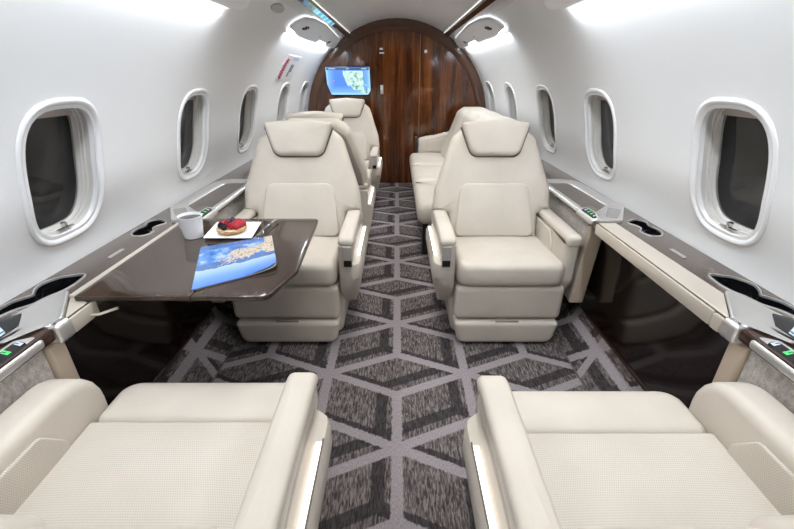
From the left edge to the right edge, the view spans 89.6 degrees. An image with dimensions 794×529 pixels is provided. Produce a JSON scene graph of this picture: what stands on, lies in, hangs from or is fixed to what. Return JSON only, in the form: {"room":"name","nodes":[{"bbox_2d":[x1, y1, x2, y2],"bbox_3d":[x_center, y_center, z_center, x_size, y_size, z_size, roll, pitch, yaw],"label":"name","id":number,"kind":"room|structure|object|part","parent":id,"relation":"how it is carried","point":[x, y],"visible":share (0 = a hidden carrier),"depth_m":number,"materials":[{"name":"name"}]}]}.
{"room":"aircraft cabin","nodes":[
{"label":"aircraft cabin","id":0,"kind":"room"},
{"bbox_2d":[0,0,340,305],"bbox_3d":[-0.898,-0.565,1.558,0.502,1.053,7.300,0,25,0],"label":"wall","id":1,"kind":"structure","parent":0,"point":[136,62],"depth_m":1.53,"materials":[{"name":"white plastic"}]},
{"bbox_2d":[0,342,79,413],"bbox_3d":[-0.963,0.730,0.523,0.075,0.508,1.520,0,25,0],"label":"fabric sidewall","id":2,"kind":"object","parent":1,"relation":"attached to","point":[54,361],"visible":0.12,"depth_m":1.04,"materials":[{"name":"beige fabric"}]},
{"bbox_2d":[15,97,105,246],"bbox_3d":[-1.113,-0.309,1.294,0.234,0.542,0.400,0,25,0],"label":"window","id":3,"kind":"structure","parent":1,"relation":"in","point":[60,153],"depth_m":1.34,"materials":[{"name":"white plastic"}]},
{"bbox_3d":[-1.132,-0.308,1.295,0.114,0.385,0.260,0,25,0],"label":"pane","id":4,"kind":"part","parent":3,"relation":"part of","materials":[{"name":"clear glass"}]},
{"bbox_2d":[36,108,71,118],"bbox_3d":[-1.069,-0.467,1.220,0.018,0.036,0.207,0,25,0],"label":"blind","id":5,"kind":"object","parent":3,"relation":"attached to","point":[66,113],"depth_m":1.27,"materials":[{"name":"beige plastic"}]},
{"bbox_2d":[0,159,252,381],"bbox_3d":[-0.985,-0.425,2.344,0.314,0.081,5.800,0,25,0],"label":"ledge","id":6,"kind":"object","parent":1,"relation":"attached to","point":[48,312],"visible":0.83,"depth_m":1.26,"materials":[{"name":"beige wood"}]},
{"bbox_3d":[-0.915,0.305,0.733,0.030,0.013,0.540,0,25,0],"label":"button panel","id":7,"kind":"part","parent":6,"relation":"part of","materials":[{"name":"black plastic"}]},
{"bbox_3d":[-0.996,0.280,0.803,0.186,0.018,0.911,0,25,0],"label":"console plate","id":8,"kind":"part","parent":6,"relation":"part of","materials":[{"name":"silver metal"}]},
{"bbox_3d":[-0.925,0.120,1.162,0.047,0.013,0.145,-15,29,-28],"label":"rail","id":9,"kind":"part","parent":6,"relation":"part of","materials":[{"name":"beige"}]},
{"bbox_3d":[-0.962,-0.042,1.488,0.020,0.022,0.665,0,25,0],"label":"edge rail","id":10,"kind":"part","parent":6,"relation":"part of","materials":[{"name":"beige"}]},
{"bbox_3d":[-1.010,-0.240,1.865,0.057,0.005,0.159,-13,28,-26],"label":"lid","id":11,"kind":"part","parent":6,"relation":"part of","materials":[{"name":"grey plastic"}]},
{"bbox_2d":[74,219,317,300],"bbox_3d":[-0.637,-0.037,1.491,0.613,0.044,0.703,0,25,0],"label":"folding table","id":12,"kind":"object","parent":6,"relation":"attached to","point":[164,270],"visible":0.76,"depth_m":1.31,"materials":[{"name":"brown wood"}]},
{"bbox_2d":[176,212,203,239],"bbox_3d":[-0.810,-0.153,1.579,0.094,0.090,0.103,-14,29,-27],"label":"coffee mug","id":13,"kind":"object","parent":12,"relation":"on","point":[190,224],"visible":1,"depth_m":1.55,"materials":[{"name":"white ceramic"}]},
{"bbox_2d":[203,222,260,238],"bbox_3d":[-0.668,-0.139,1.638,0.207,0.014,0.186,0,25,0],"label":"dessert plate","id":14,"kind":"object","parent":12,"relation":"on","point":[252,227],"visible":0.63,"depth_m":1.59,"materials":[{"name":"white ceramic"}]},
{"bbox_2d":[216,217,246,234],"bbox_3d":[-0.668,-0.158,1.613,0.121,0.051,0.121,0,25,0],"label":"tart","id":15,"kind":"object","parent":14,"relation":"on","point":[233,226],"visible":1,"depth_m":1.59,"materials":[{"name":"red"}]},
{"bbox_2d":[191,236,275,290],"bbox_3d":[-0.555,-0.025,1.390,0.257,0.020,0.384,-9,27,-18],"label":"magazine","id":16,"kind":"object","parent":12,"relation":"on","point":[226,262],"visible":1,"depth_m":1.37,"materials":[{"name":"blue paper"}]},
{"bbox_2d":[253,218,277,238],"bbox_3d":[-0.541,-0.152,1.660,0.025,0.017,0.228,3,26,7],"label":"fork","id":17,"kind":"object","parent":12,"relation":"on","point":[261,232],"visible":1,"depth_m":1.62,"materials":[{"name":"silver metal"}]},
{"bbox_3d":[-0.915,-0.244,1.894,0.030,0.013,0.138,0,25,0],"label":"button panel","id":18,"kind":"part","parent":6,"relation":"part of","materials":[{"name":"black"}]},
{"bbox_3d":[-1.070,-0.415,2.262,0.165,0.013,0.590,6,26,13],"label":"tray frame","id":19,"kind":"part","parent":6,"relation":"part of","materials":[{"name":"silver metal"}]},
{"bbox_3d":[-0.905,-0.384,2.224,0.045,0.030,0.550,0,25,1],"label":"rail","id":20,"kind":"part","parent":6,"relation":"part of","materials":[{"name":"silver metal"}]},
{"bbox_2d":[65,300,216,405],"bbox_3d":[-0.999,0.100,1.873,0.027,0.515,7.300,0,25,0],"label":"wall panel","id":21,"kind":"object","parent":1,"relation":"attached to","point":[131,344],"depth_m":1.51,"materials":[{"name":"black paint"}]},
{"bbox_2d":[152,314,208,382],"bbox_3d":[-1.003,0.448,1.734,0.012,0.014,0.850,0,25,0],"label":"trim","id":22,"kind":"structure","parent":1,"relation":"attached to","point":[187,340],"depth_m":1.83,"materials":[{"name":"brown"}]},
{"bbox_2d":[177,88,209,180],"bbox_3d":[-1.113,-0.697,2.112,0.234,0.542,0.400,0,25,0],"label":"window","id":23,"kind":"structure","parent":1,"relation":"in","point":[192,134],"depth_m":2.20,"materials":[{"name":"white plastic"}]},
{"bbox_3d":[-1.132,-0.696,2.113,0.114,0.385,0.260,0,25,0],"label":"pane","id":24,"kind":"part","parent":23,"relation":"part of","materials":[{"name":"clear glass"}]},
{"bbox_2d":[211,193,244,302],"bbox_3d":[-0.948,-0.320,2.670,0.102,0.448,1.500,0,25,0],"label":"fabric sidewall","id":25,"kind":"object","parent":1,"relation":"attached to","point":[233,209],"visible":0.04,"depth_m":2.27,"materials":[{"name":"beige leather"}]},
{"bbox_2d":[210,0,249,8],"bbox_3d":[-0.674,-0.826,0.989,0.153,0.128,1.894,0,25,0],"label":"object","id":26,"kind":"object","parent":1,"relation":"attached to","point":[233,4],"visible":1,"depth_m":1.73,"materials":[{"name":"white plastic"}]},
{"bbox_2d":[237,85,257,153],"bbox_3d":[-1.113,-1.053,2.865,0.234,0.542,0.400,0,25,0],"label":"window","id":27,"kind":"structure","parent":1,"relation":"in","point":[246,118],"depth_m":2.97,"materials":[{"name":"white plastic"}]},
{"bbox_3d":[-1.132,-1.052,2.865,0.114,0.385,0.260,0,25,0],"label":"pane","id":28,"kind":"part","parent":27,"relation":"part of","materials":[{"name":"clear glass"}]},
{"bbox_2d":[271,3,283,13],"bbox_3d":[-0.678,-1.457,2.275,0.051,0.042,0.230,0,25,0],"label":"speaker cover","id":29,"kind":"object","parent":1,"relation":"attached to","point":[278,8],"visible":1,"depth_m":2.27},
{"bbox_2d":[276,82,289,120],"bbox_3d":[-1.113,-1.464,3.732,0.234,0.542,0.400,0,25,0],"label":"window","id":30,"kind":"structure","parent":1,"relation":"in","point":[281,106],"depth_m":3.84,"materials":[{"name":"white plastic"}]},
{"bbox_2d":[276,55,301,79],"bbox_3d":[-0.928,-1.698,3.456,0.117,0.187,0.538,0,25,0],"label":"placard","id":31,"kind":"object","parent":1,"relation":"attached to","point":[290,63],"visible":1,"depth_m":3.43,"materials":[{"name":"white plastic"}]},
{"bbox_2d":[298,81,308,111],"bbox_3d":[-1.113,-1.837,4.519,0.234,0.542,0.400,0,25,0],"label":"window","id":32,"kind":"structure","parent":1,"relation":"in","point":[302,99],"depth_m":4.62,"materials":[{"name":"white plastic"}]},
{"bbox_2d":[287,15,339,47],"bbox_3d":[-0.669,-2.050,3.565,0.162,0.135,2.042,0,25,0],"label":"overhead service panel","id":33,"kind":"object","parent":1,"relation":"attached to","point":[313,29],"visible":1,"depth_m":3.16,"materials":[{"name":"white plastic"}]},
{"bbox_2d":[288,15,338,37],"bbox_3d":[-0.662,-2.062,3.552,0.132,0.103,2.030,0,25,0],"label":"light","id":34,"kind":"object","parent":33,"relation":"attached to","point":[312,27],"depth_m":3.02,"materials":[{"name":"white plastic"}]},
{"bbox_2d":[157,301,239,382],"bbox_3d":[-0.935,0.401,2.016,0.140,0.150,7.300,0,25,0],"label":"carpet","id":35,"kind":"structure","parent":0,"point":[199,361],"depth_m":1.97,"materials":[{"name":"carpet"}]},
{"bbox_2d":[279,0,514,38],"bbox_3d":[0.000,-1.135,1.288,1.294,0.210,7.300,0,25,0],"label":"ceiling","id":36,"kind":"structure","parent":0,"point":[351,14],"depth_m":3.51,"materials":[{"name":"white plastic"}]},
{"bbox_2d":[298,0,350,37],"bbox_3d":[-0.552,-1.386,1.975,0.060,0.063,5.757,0,25,0],"label":"rail","id":37,"kind":"object","parent":36,"relation":"attached to","point":[312,5],"visible":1,"depth_m":2.94,"materials":[{"name":"black"}]},
{"bbox_2d":[443,0,495,37],"bbox_3d":[0.552,-1.387,1.975,0.060,0.060,5.757,0,25,0],"label":"rail","id":38,"kind":"object","parent":36,"relation":"attached to","point":[481,5],"visible":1,"depth_m":2.95,"materials":[{"name":"black"}]},
{"bbox_2d":[318,34,475,136],"bbox_3d":[0.000,-1.925,4.947,2.194,1.844,0.030,0,25,0],"label":"wall","id":39,"kind":"structure","parent":0,"point":[445,86],"depth_m":4.82,"materials":[{"name":"brown wood"}]},
{"bbox_2d":[324,66,371,95],"bbox_3d":[-0.581,-2.194,4.783,0.550,0.324,0.036,0,25,0],"label":"monitor","id":40,"kind":"object","parent":39,"relation":"attached to","point":[340,80],"visible":1,"depth_m":4.76,"materials":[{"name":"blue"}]},
{"bbox_2d":[373,30,420,182],"bbox_3d":[0.000,-1.938,4.935,0.552,1.878,0.039,0,25,0],"label":"door","id":41,"kind":"structure","parent":39,"relation":"in","point":[397,70],"depth_m":4.89,"materials":[{"name":"brown wood"}]},
{"bbox_2d":[308,18,485,110],"bbox_3d":[0.000,-1.926,4.919,2.200,1.891,0.019,0,25,0],"label":"trim","id":42,"kind":"structure","parent":39,"relation":"attached to","point":[377,26],"depth_m":4.63,"materials":[{"name":"brown wood"}]},
{"bbox_2d":[213,183,585,528],"bbox_3d":[0.000,0.468,2.048,1.730,0.001,7.300,0,25,0],"label":"floor","id":43,"kind":"structure","parent":0,"point":[397,388],"depth_m":1.89,"materials":[{"name":"carpet"}]},
{"bbox_2d":[0,372,331,528],"bbox_3d":[-0.545,0.525,0.752,0.732,0.984,0.992,0,25,0],"label":"seat","id":44,"kind":"object","parent":43,"relation":"on","point":[160,455],"visible":1,"depth_m":0.91,"materials":[{"name":"beige leather"}]},
{"bbox_3d":[-0.861,0.538,0.936,0.100,0.383,0.496,0,25,0],"label":"arm","id":45,"kind":"part","parent":44,"relation":"part of","materials":[{"name":"beige leather"}]},
{"bbox_3d":[-0.231,0.603,0.947,0.104,0.420,0.468,0,25,0],"label":"arm","id":46,"kind":"part","parent":44,"relation":"part of","materials":[{"name":"beige leather"}]},
{"bbox_2d":[297,442,321,528],"bbox_3d":[-0.196,0.517,0.856,0.015,0.007,0.328,0,25,0],"label":"light","id":47,"kind":"object","parent":44,"relation":"attached to","point":[312,468],"depth_m":0.90,"materials":[{"name":"white plastic"}]},
{"bbox_3d":[-0.186,0.517,0.856,0.003,0.008,0.348,0,25,0],"label":"light trim","id":48,"kind":"part","parent":44,"relation":"part of","materials":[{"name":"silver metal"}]},
{"bbox_2d":[232,119,367,341],"bbox_3d":[-0.530,-0.217,2.218,0.702,1.068,0.720,0,25,0],"label":"seat","id":49,"kind":"object","parent":43,"relation":"on","point":[300,169],"visible":0.73,"depth_m":2.18,"materials":[{"name":"beige leather"}]},
{"bbox_3d":[-0.540,-0.464,2.309,0.669,0.616,0.322,0,25,0],"label":"backrest","id":50,"kind":"part","parent":49,"relation":"part of","materials":[{"name":"beige leather"}]},
{"bbox_2d":[285,236,339,285],"bbox_3d":[-0.562,-0.053,2.188,0.537,0.133,0.520,0,25,0],"label":"cushion","id":51,"kind":"object","parent":49,"relation":"on","point":[320,266],"depth_m":1.98,"materials":[{"name":"beige leather"}]},
{"bbox_3d":[-0.239,-0.036,1.931,0.044,0.108,0.010,0,25,0],"label":"latch panel","id":52,"kind":"part","parent":49,"relation":"part of","materials":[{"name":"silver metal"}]},
{"bbox_3d":[-0.231,-0.017,2.254,0.104,0.420,0.560,0,25,0],"label":"arm","id":53,"kind":"part","parent":49,"relation":"part of","materials":[{"name":"beige leather"}]},
{"bbox_2d":[358,226,365,254],"bbox_3d":[-0.196,-0.141,2.246,0.015,0.007,0.420,0,25,0],"label":"light","id":54,"kind":"object","parent":49,"relation":"attached to","point":[362,231],"depth_m":2.25,"materials":[{"name":"white"}]},
{"bbox_2d":[286,111,375,236],"bbox_3d":[-0.530,-0.615,3.053,0.702,1.073,0.681,0,25,0],"label":"seat","id":55,"kind":"object","parent":43,"relation":"on","point":[363,175],"visible":0.27,"depth_m":2.70,"materials":[{"name":"beige leather"}]},
{"bbox_3d":[-0.540,-0.704,2.806,0.669,0.626,0.286,0,25,0],"label":"backrest","id":56,"kind":"part","parent":55,"relation":"part of","materials":[{"name":"beige leather"}]},
{"bbox_3d":[-0.231,-0.450,3.168,0.104,0.420,0.560,0,25,0],"label":"arm","id":57,"kind":"part","parent":55,"relation":"part of","materials":[{"name":"beige leather"}]},
{"bbox_2d":[324,98,382,192],"bbox_3d":[-0.515,-1.181,4.251,0.702,1.071,0.701,0,25,0],"label":"seat","id":58,"kind":"object","parent":43,"relation":"on","point":[357,115],"visible":0.42,"depth_m":4.25,"materials":[{"name":"beige leather"}]},
{"bbox_3d":[-0.525,-1.429,4.340,0.669,0.621,0.304,0,25,0],"label":"backrest","id":59,"kind":"part","parent":58,"relation":"part of","materials":[{"name":"beige leather"}]},
{"bbox_2d":[364,160,369,168],"bbox_3d":[-0.547,-1.021,4.230,0.537,0.133,0.520,0,25,0],"label":"cushion","id":60,"kind":"object","parent":58,"relation":"on","point":[367,162],"depth_m":4.17,"materials":[{"name":"beige leather"}]},
{"bbox_3d":[-0.224,-1.004,3.974,0.044,0.108,0.010,0,25,0],"label":"latch panel","id":61,"kind":"part","parent":58,"relation":"part of","materials":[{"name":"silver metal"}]},
{"bbox_3d":[-0.216,-0.984,4.296,0.104,0.420,0.560,0,25,0],"label":"arm","id":62,"kind":"part","parent":58,"relation":"part of","materials":[{"name":"beige leather"}]},
{"bbox_2d":[409,107,516,253],"bbox_3d":[0.584,-0.972,3.950,0.867,0.975,2.368,0,25,0],"label":"divan","id":63,"kind":"object","parent":43,"relation":"on","point":[426,161],"visible":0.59,"depth_m":3.97,"materials":[{"name":"beige leather"}]},
{"bbox_3d":[0.232,-1.278,5.010,0.033,0.620,0.190,0,25,0],"label":"panel","id":64,"kind":"part","parent":63,"relation":"part of","materials":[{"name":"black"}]},
{"bbox_3d":[0.240,-0.234,3.181,0.080,0.300,0.090,0,25,0],"label":"leg","id":65,"kind":"part","parent":63,"relation":"part of","materials":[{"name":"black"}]},
{"bbox_2d":[414,181,436,223],"bbox_3d":[0.385,-0.522,3.260,0.470,0.182,0.736,0,25,0],"label":"seat cushion","id":66,"kind":"object","parent":63,"relation":"on","point":[423,190],"depth_m":3.05,"materials":[{"name":"beige leather"}]},
{"bbox_2d":[409,153,443,169],"bbox_3d":[0.385,-1.145,4.575,0.470,0.182,0.706,0,25,0],"label":"seat cushion","id":67,"kind":"object","parent":63,"relation":"on","point":[415,158],"depth_m":4.43,"materials":[{"name":"beige leather"}]},
{"bbox_2d":[411,164,441,189],"bbox_3d":[0.385,-0.837,3.925,0.470,0.182,0.726,0,25,0],"label":"seat cushion","id":68,"kind":"object","parent":63,"relation":"on","point":[419,172],"depth_m":3.83,"materials":[{"name":"beige leather"}]},
{"bbox_3d":[0.555,-1.407,4.944,0.610,0.469,0.160,0,25,0],"label":"arm","id":69,"kind":"part","parent":63,"relation":"part of","materials":[{"name":"beige leather"}]},
{"bbox_2d":[440,107,488,157],"bbox_3d":[0.763,-1.467,4.503,0.509,0.555,0.563,0,25,0],"label":"cushion","id":70,"kind":"object","parent":63,"relation":"on","point":[445,138],"depth_m":4.44,"materials":[{"name":"beige leather"}]},
{"bbox_2d":[458,111,501,131],"bbox_3d":[0.763,-1.224,3.991,0.509,0.555,0.563,0,25,0],"label":"cushion","id":71,"kind":"object","parent":63,"relation":"on","point":[471,116],"depth_m":3.82,"materials":[{"name":"beige leather"}]},
{"bbox_2d":[476,116,516,120],"bbox_3d":[0.763,-0.981,3.478,0.509,0.555,0.563,0,25,0],"label":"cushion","id":72,"kind":"object","parent":63,"relation":"on","point":[483,117],"depth_m":3.38,"materials":[{"name":"beige leather"}]},
{"bbox_2d":[426,119,581,341],"bbox_3d":[0.530,-0.217,2.218,0.702,1.068,0.720,0,25,0],"label":"seat","id":73,"kind":"object","parent":43,"relation":"on","point":[502,262],"visible":1,"depth_m":2.13,"materials":[{"name":"beige leather"}]},
{"bbox_2d":[428,226,435,254],"bbox_3d":[0.196,-0.141,2.246,0.015,0.007,0.420,0,25,0],"label":"light","id":74,"kind":"object","parent":73,"relation":"attached to","point":[431,231],"depth_m":2.25,"materials":[{"name":"white plastic"}]},
{"bbox_3d":[0.231,-0.017,2.254,0.104,0.420,0.560,0,25,0],"label":"arm","id":75,"kind":"part","parent":73,"relation":"part of","materials":[{"name":"beige leather"}]},
{"bbox_3d":[0.239,-0.036,1.931,0.044,0.108,0.010,0,25,0],"label":"latch panel","id":76,"kind":"part","parent":73,"relation":"part of","materials":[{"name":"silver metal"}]},
{"bbox_3d":[0.540,-0.464,2.309,0.669,0.616,0.322,0,25,0],"label":"backrest","id":77,"kind":"part","parent":73,"relation":"part of","materials":[{"name":"beige leather"}]},
{"bbox_2d":[454,236,564,285],"bbox_3d":[0.562,-0.053,2.188,0.537,0.133,0.520,0,25,0],"label":"cushion","id":78,"kind":"object","parent":73,"relation":"on","point":[479,260],"depth_m":1.98,"materials":[{"name":"beige leather"}]},
{"bbox_3d":[0.844,-0.072,2.224,0.066,0.384,0.559,0,25,0],"label":"arm","id":79,"kind":"part","parent":73,"relation":"part of","materials":[{"name":"beige leather"}]},
{"bbox_2d":[553,334,587,390],"bbox_3d":[0.865,0.468,2.047,0.006,0.006,7.300,0,25,0],"label":"trim","id":80,"kind":"structure","parent":43,"relation":"on","point":[553,334],"depth_m":1.99,"materials":[{"name":"grey"}]},
{"bbox_2d":[463,376,793,528],"bbox_3d":[0.545,0.533,0.735,0.732,0.984,0.957,0,25,0],"label":"seat","id":81,"kind":"object","parent":43,"relation":"on","point":[533,459],"visible":1,"depth_m":0.91,"materials":[{"name":"beige leather"}]},
{"bbox_3d":[0.186,0.527,0.834,0.003,0.008,0.372,0,25,0],"label":"light trim","id":82,"kind":"part","parent":81,"relation":"part of","materials":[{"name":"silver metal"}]},
{"bbox_2d":[473,446,496,528],"bbox_3d":[0.196,0.528,0.834,0.015,0.007,0.352,0,25,0],"label":"light","id":83,"kind":"object","parent":81,"relation":"attached to","point":[481,468],"depth_m":0.90,"materials":[{"name":"white plastic"}]},
{"bbox_3d":[0.231,0.613,0.925,0.104,0.420,0.492,0,25,0],"label":"arm","id":84,"kind":"part","parent":81,"relation":"part of","materials":[{"name":"beige leather"}]},
{"bbox_3d":[0.861,0.548,0.914,0.100,0.384,0.520,0,25,0],"label":"arm","id":85,"kind":"part","parent":81,"relation":"part of","materials":[{"name":"beige leather"}]},
{"bbox_2d":[554,294,643,390],"bbox_3d":[0.935,0.401,2.016,0.140,0.150,7.300,0,25,0],"label":"floor","id":86,"kind":"structure","parent":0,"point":[598,367],"depth_m":1.94,"materials":[{"name":"carpet"}]},
{"bbox_2d":[453,0,793,305],"bbox_3d":[0.898,-0.565,1.558,0.502,1.053,7.300,0,25,0],"label":"wall","id":87,"kind":"structure","parent":0,"point":[657,62],"depth_m":1.53,"materials":[{"name":"white plastic"}]},
{"bbox_2d":[454,15,506,47],"bbox_3d":[0.669,-2.050,3.565,0.162,0.135,2.042,0,25,0],"label":"overhead service panel","id":88,"kind":"object","parent":87,"relation":"attached to","point":[480,29],"visible":1,"depth_m":3.16,"materials":[{"name":"white plastic"}]},
{"bbox_2d":[455,15,505,37],"bbox_3d":[0.662,-2.062,3.552,0.132,0.103,2.030,0,25,0],"label":"unit","id":89,"kind":"object","parent":88,"relation":"attached to","point":[481,27],"depth_m":3.02,"materials":[{"name":"white plastic"}]},
{"bbox_2d":[485,81,495,111],"bbox_3d":[1.113,-1.837,4.519,0.234,0.542,0.400,0,25,0],"label":"window","id":90,"kind":"structure","parent":87,"relation":"in","point":[491,99],"depth_m":4.62,"materials":[{"name":"white plastic"}]},
{"bbox_2d":[504,82,517,120],"bbox_3d":[1.113,-1.464,3.732,0.234,0.542,0.400,0,25,0],"label":"window","id":91,"kind":"structure","parent":87,"relation":"in","point":[512,106],"depth_m":3.84,"materials":[{"name":"white plastic"}]},
{"bbox_2d":[536,85,556,153],"bbox_3d":[1.113,-1.053,2.865,0.234,0.542,0.400,0,25,0],"label":"window","id":92,"kind":"structure","parent":87,"relation":"in","point":[547,118],"depth_m":2.97,"materials":[{"name":"white plastic"}]},
{"bbox_3d":[1.132,-1.052,2.865,0.114,0.385,0.260,0,25,0],"label":"pane","id":93,"kind":"part","parent":92,"relation":"part of","materials":[{"name":"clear glass"}]},
{"bbox_2d":[544,0,583,8],"bbox_3d":[0.674,-0.826,0.989,0.153,0.128,1.894,0,25,0],"label":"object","id":94,"kind":"object","parent":87,"relation":"attached to","point":[551,4],"visible":1,"depth_m":1.73,"materials":[{"name":"white plastic"}]},
{"bbox_2d":[549,193,601,302],"bbox_3d":[0.948,-0.192,2.399,0.102,0.448,0.900,0,25,0],"label":"fabric sidewall","id":95,"kind":"object","parent":87,"relation":"attached to","point":[587,253],"visible":0.44,"depth_m":2.03,"materials":[{"name":"beige fabric"}]},
{"bbox_2d":[584,88,616,180],"bbox_3d":[1.113,-0.697,2.112,0.234,0.542,0.400,0,25,0],"label":"window","id":96,"kind":"structure","parent":87,"relation":"in","point":[601,134],"depth_m":2.20,"materials":[{"name":"white plastic"}]},
{"bbox_3d":[1.132,-0.696,2.113,0.114,0.385,0.260,0,25,0],"label":"pane","id":97,"kind":"part","parent":96,"relation":"part of","materials":[{"name":"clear glass"}]},
{"bbox_2d":[585,314,647,390],"bbox_3d":[1.003,0.448,1.734,0.012,0.014,0.850,0,25,0],"label":"trim","id":98,"kind":"structure","parent":87,"relation":"attached to","point":[606,340],"depth_m":1.80,"materials":[{"name":"brown"}]},
{"bbox_2d":[577,240,728,408],"bbox_3d":[0.999,0.100,1.873,0.027,0.515,7.300,0,25,0],"label":"side wall panel","id":99,"kind":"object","parent":87,"relation":"attached to","point":[668,347],"depth_m":1.59,"materials":[{"name":"black paint"}]},
{"bbox_2d":[541,159,793,381],"bbox_3d":[1.011,0.003,1.440,0.262,0.081,3.800,0,25,0],"label":"ledge","id":100,"kind":"object","parent":87,"relation":"attached to","point":[734,306],"visible":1,"depth_m":1.32,"materials":[{"name":"beige wood"}]},
{"bbox_3d":[0.905,-0.384,2.224,0.045,0.030,0.550,0,25,-1],"label":"rail","id":101,"kind":"part","parent":100,"relation":"part of","materials":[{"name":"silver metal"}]},
{"bbox_3d":[1.070,-0.415,2.262,0.165,0.013,0.590,-6,26,-13],"label":"tray frame","id":102,"kind":"part","parent":100,"relation":"part of","materials":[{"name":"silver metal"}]},
{"bbox_3d":[0.915,-0.244,1.894,0.030,0.013,0.138,0,25,0],"label":"button panel","id":103,"kind":"part","parent":100,"relation":"part of","materials":[{"name":"black"}]},
{"bbox_3d":[1.010,-0.240,1.865,0.057,0.005,0.159,13,28,26],"label":"lid","id":104,"kind":"part","parent":100,"relation":"part of","materials":[{"name":"grey plastic"}]},
{"bbox_3d":[0.946,-0.016,1.442,0.085,0.013,0.769,0,25,0],"label":"edge rail","id":105,"kind":"part","parent":100,"relation":"part of","materials":[{"name":"beige leather"}]},
{"bbox_3d":[0.996,0.280,0.803,0.186,0.018,0.911,0,25,0],"label":"console plate","id":106,"kind":"part","parent":100,"relation":"part of","materials":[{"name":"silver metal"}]},
{"bbox_3d":[0.915,0.305,0.733,0.030,0.013,0.540,0,25,0],"label":"button panel","id":107,"kind":"part","parent":100,"relation":"part of","materials":[{"name":"black plastic"}]},
{"bbox_2d":[688,97,778,246],"bbox_3d":[1.113,-0.309,1.294,0.234,0.542,0.400,0,25,0],"label":"window","id":108,"kind":"structure","parent":87,"relation":"in","point":[732,165],"depth_m":1.34,"materials":[{"name":"white plastic"}]},
{"bbox_2d":[722,108,757,118],"bbox_3d":[1.069,-0.467,1.220,0.018,0.036,0.207,0,25,0],"label":"blind","id":109,"kind":"object","parent":108,"relation":"attached to","point":[727,113],"depth_m":1.27,"materials":[{"name":"beige plastic"}]},
{"bbox_3d":[1.132,-0.308,1.295,0.114,0.385,0.260,0,25,0],"label":"pane","id":110,"kind":"part","parent":108,"relation":"part of","materials":[{"name":"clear glass"}]},
{"bbox_2d":[712,342,793,413],"bbox_3d":[0.963,0.730,0.523,0.075,0.508,1.520,0,25,0],"label":"fabric sidewall","id":111,"kind":"object","parent":87,"relation":"attached to","point":[739,363],"visible":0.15,"depth_m":1.05,"materials":[{"name":"grey fabric"}]}
]}

